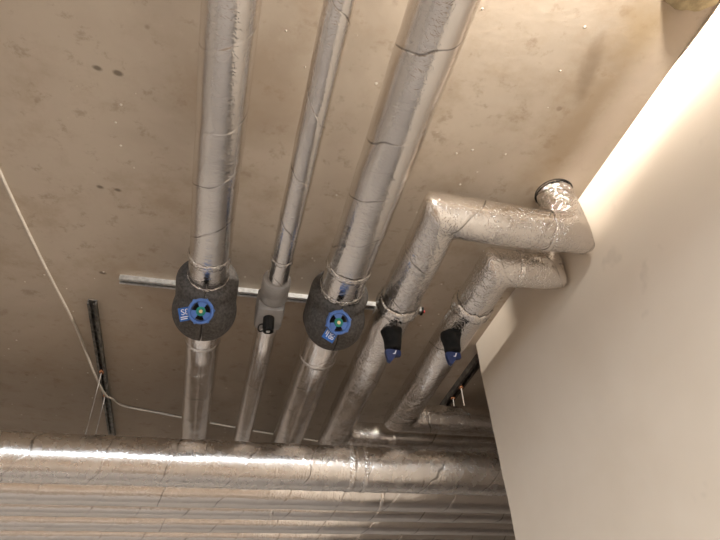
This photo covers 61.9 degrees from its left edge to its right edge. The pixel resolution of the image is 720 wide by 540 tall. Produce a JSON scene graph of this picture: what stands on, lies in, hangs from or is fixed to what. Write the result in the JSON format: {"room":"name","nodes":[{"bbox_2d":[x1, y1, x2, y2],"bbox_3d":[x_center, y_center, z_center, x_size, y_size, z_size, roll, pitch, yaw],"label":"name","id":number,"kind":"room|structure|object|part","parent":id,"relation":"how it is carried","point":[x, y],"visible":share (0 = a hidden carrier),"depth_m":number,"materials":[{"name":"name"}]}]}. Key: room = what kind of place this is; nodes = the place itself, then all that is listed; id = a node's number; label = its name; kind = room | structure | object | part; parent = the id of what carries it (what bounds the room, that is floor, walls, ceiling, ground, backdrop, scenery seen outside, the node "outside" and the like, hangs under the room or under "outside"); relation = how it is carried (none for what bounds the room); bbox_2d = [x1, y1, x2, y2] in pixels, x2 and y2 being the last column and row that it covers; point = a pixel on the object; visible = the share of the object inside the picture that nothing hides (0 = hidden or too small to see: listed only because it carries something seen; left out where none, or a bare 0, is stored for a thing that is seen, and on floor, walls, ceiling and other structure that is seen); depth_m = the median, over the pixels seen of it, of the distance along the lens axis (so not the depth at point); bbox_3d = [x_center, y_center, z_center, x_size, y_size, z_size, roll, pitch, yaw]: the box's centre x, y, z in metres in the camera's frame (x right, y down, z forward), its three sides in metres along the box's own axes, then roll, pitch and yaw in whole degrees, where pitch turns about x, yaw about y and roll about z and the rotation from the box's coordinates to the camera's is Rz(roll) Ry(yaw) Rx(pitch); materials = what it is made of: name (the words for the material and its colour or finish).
{"room":"mechanical room","nodes":[
{"label":"mechanical room","id":0,"kind":"room"},
{"bbox_2d":[0,0,719,444],"bbox_3d":[-0.085,-0.643,0.724,5.640,0.120,5.940,7,-41,-13],"label":"ceiling","id":1,"kind":"structure","parent":0,"point":[98,97],"depth_m":1.15,"materials":[{"name":"concrete"}]},
{"bbox_2d":[85,299,115,434],"bbox_3d":[-0.727,0.413,1.636,0.020,0.270,0.755,7,-41,-13],"label":"rail","id":2,"kind":"object","parent":1,"relation":"hanging from","point":[92,305],"visible":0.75,"depth_m":1.63,"materials":[{"name":"metal"}]},
{"bbox_3d":[-0.713,0.377,1.593,0.002,0.267,0.003,7,-41,-12],"label":"threaded rod","id":3,"kind":"part","parent":2,"relation":"part of","materials":[{"name":"metal"}]},
{"bbox_3d":[-0.746,0.464,1.694,0.002,0.268,0.003,7,-41,-12],"label":"threaded rod","id":4,"kind":"part","parent":2,"relation":"part of","materials":[{"name":"metal"}]},
{"bbox_2d":[0,483,510,513],"bbox_3d":[-0.415,0.564,1.558,5.401,0.152,0.105,7,-41,-13],"label":"pipe","id":5,"kind":"object","parent":2,"relation":"hanging from","point":[10,493],"visible":0.3,"depth_m":1.54,"materials":[{"name":"metal"}]},
{"bbox_2d":[0,504,512,523],"bbox_3d":[-0.447,0.641,1.658,5.401,0.137,0.091,7,-41,-13],"label":"pipe","id":6,"kind":"object","parent":2,"relation":"hanging from","point":[5,509],"visible":0.22,"depth_m":1.65,"materials":[{"name":"metal"}]},
{"bbox_2d":[0,169,317,441],"bbox_3d":[-0.443,0.309,1.726,0.669,0.026,1.996,-21,-43,20],"label":"cable","id":7,"kind":"object","parent":1,"relation":"attached to","point":[2,178],"visible":0.75,"depth_m":1.47,"materials":[{"name":"white plastic"}]},
{"bbox_2d":[119,274,424,314],"bbox_3d":[-0.191,0.092,1.437,0.742,0.086,0.019,7,-41,-13],"label":"rail","id":8,"kind":"object","parent":1,"relation":"attached to","point":[124,279],"visible":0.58,"depth_m":1.41,"materials":[{"name":"metal"}]},
{"bbox_2d":[181,0,261,439],"bbox_3d":[-0.110,-0.516,0.608,0.090,0.086,5.700,7,-41,-13],"label":"insulated pipe","id":9,"kind":"object","parent":8,"relation":"hanging from","point":[228,29],"visible":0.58,"depth_m":0.96,"materials":[{"name":"metal"}]},
{"bbox_2d":[172,260,238,340],"bbox_3d":[-0.323,0.068,1.252,0.132,0.180,0.162,7,-41,-13],"label":"valve","id":10,"kind":"object","parent":9,"relation":"attached to","point":[196,317],"visible":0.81,"depth_m":1.21,"materials":[{"name":"grey plastic"}]},
{"bbox_3d":[-0.313,0.081,1.181,0.033,0.040,0.039,7,-41,-12],"label":"stem","id":11,"kind":"part","parent":10,"relation":"part of","materials":[{"name":"black rubber"}]},
{"bbox_2d":[233,0,355,441],"bbox_3d":[0.026,-0.500,0.638,0.056,0.055,5.700,7,-41,-13],"label":"insulated pipe","id":12,"kind":"object","parent":8,"relation":"hanging from","point":[336,16],"visible":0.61,"depth_m":1.00,"materials":[{"name":"metal"}]},
{"bbox_2d":[254,270,290,333],"bbox_3d":[-0.188,0.078,1.283,0.062,0.103,0.140,7,-41,-13],"label":"valve","id":13,"kind":"object","parent":12,"relation":"attached to","point":[271,300],"visible":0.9,"depth_m":1.27,"materials":[{"name":"grey plastic"}]},
{"bbox_2d":[271,0,480,443],"bbox_3d":[0.159,-0.484,0.668,0.098,0.098,5.700,7,-41,-13],"label":"insulated pipe","id":14,"kind":"object","parent":8,"relation":"hanging from","point":[432,34],"visible":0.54,"depth_m":0.98,"materials":[{"name":"metal"}]},
{"bbox_2d":[303,271,367,350],"bbox_3d":[-0.052,0.098,1.303,0.132,0.187,0.162,7,-41,-13],"label":"valve","id":15,"kind":"object","parent":14,"relation":"attached to","point":[330,326],"visible":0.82,"depth_m":1.26,"materials":[{"name":"grey plastic"}]},
{"bbox_3d":[-0.048,0.107,1.234,0.033,0.040,0.039,7,-41,-12],"label":"stem","id":16,"kind":"part","parent":15,"relation":"part of","materials":[{"name":"black rubber"}]},
{"bbox_2d":[318,179,594,452],"bbox_3d":[1.135,0.307,1.746,2.372,0.165,1.062,7,-41,-13],"label":"insulated pipe","id":17,"kind":"object","parent":1,"relation":"attached to","point":[560,223],"visible":0.56,"depth_m":1.20,"materials":[{"name":"metal"}]},
{"bbox_2d":[380,326,401,363],"bbox_3d":[0.072,0.166,1.321,0.050,0.082,0.051,7,-41,-13],"label":"valve","id":18,"kind":"object","parent":17,"relation":"attached to","point":[391,336],"visible":1,"depth_m":1.31,"materials":[{"name":"black plastic"}]},
{"bbox_3d":[0.066,0.192,1.304,0.022,0.022,0.011,7,-41,-12],"label":"blade","id":19,"kind":"part","parent":18,"relation":"part of","materials":[{"name":"blue plastic"}]},
{"bbox_3d":[0.072,0.183,1.315,0.036,0.014,0.017,7,-41,-12],"label":"lever","id":20,"kind":"part","parent":18,"relation":"part of","materials":[{"name":"blue plastic"}]},
{"bbox_2d":[439,352,479,405],"bbox_3d":[0.307,0.380,1.827,0.024,0.082,0.370,7,-41,-13],"label":"rail","id":21,"kind":"object","parent":1,"relation":"attached to","point":[473,366],"visible":0.68,"depth_m":1.82,"materials":[{"name":"metal"}]},
{"bbox_2d":[384,246,566,436],"bbox_3d":[1.221,0.311,1.757,2.202,0.158,0.786,7,-41,-13],"label":"insulated pipe","id":22,"kind":"object","parent":21,"relation":"hanging from","point":[497,269],"visible":0.6,"depth_m":1.38,"materials":[{"name":"metal"}]},
{"bbox_2d":[440,329,461,365],"bbox_3d":[0.205,0.176,1.346,0.051,0.083,0.048,-26,-44,24],"label":"valve","id":23,"kind":"object","parent":22,"relation":"attached to","point":[450,338],"visible":1,"depth_m":1.34,"materials":[{"name":"black plastic"}]},
{"bbox_3d":[0.202,0.202,1.329,0.022,0.021,0.011,7,-41,-12],"label":"blade","id":24,"kind":"part","parent":23,"relation":"part of","materials":[{"name":"blue plastic"}]},
{"bbox_3d":[0.208,0.192,1.340,0.036,0.014,0.017,7,-41,-12],"label":"lever","id":25,"kind":"part","parent":23,"relation":"part of","materials":[{"name":"blue plastic"}]},
{"bbox_2d":[664,0,718,11],"bbox_3d":[0.515,-0.429,0.929,0.105,0.008,0.060,7,-41,-13],"label":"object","id":26,"kind":"object","parent":1,"relation":"attached to","point":[692,5],"visible":1,"depth_m":0.94,"materials":[{"name":"beige"}]},
{"bbox_2d":[476,1,719,539],"bbox_3d":[0.926,-0.082,-0.573,0.120,2.500,4.005,7,-41,-13],"label":"wall","id":27,"kind":"structure","parent":0,"point":[602,388],"depth_m":1.06,"materials":[{"name":"paint"}]},
{"bbox_3d":[-2.694,0.044,-0.710,0.120,2.500,5.700,7,-41,-12],"label":"wall","id":28,"kind":"structure","parent":0,"visible":0},
{"bbox_2d":[0,431,506,495],"bbox_3d":[-0.388,0.478,1.483,5.401,0.166,0.117,7,-41,-13],"label":"pipe","id":29,"kind":"object","parent":28,"relation":"attached to","point":[25,457],"visible":0.63,"depth_m":1.46,"materials":[{"name":"metal"}]},
{"bbox_2d":[0,516,514,535],"bbox_3d":[-0.479,0.726,1.757,5.401,0.130,0.081,7,-41,-13],"label":"pipe","id":30,"kind":"object","parent":28,"relation":"attached to","point":[7,523],"visible":0.31,"depth_m":1.75,"materials":[{"name":"metal"}]},
{"bbox_2d":[0,531,515,539],"bbox_3d":[-0.508,0.802,1.845,5.401,0.132,0.082,7,-41,-13],"label":"pipe","id":31,"kind":"object","parent":28,"relation":"attached to","point":[4,535],"visible":0.14,"depth_m":1.82,"materials":[{"name":"metal"}]}
]}

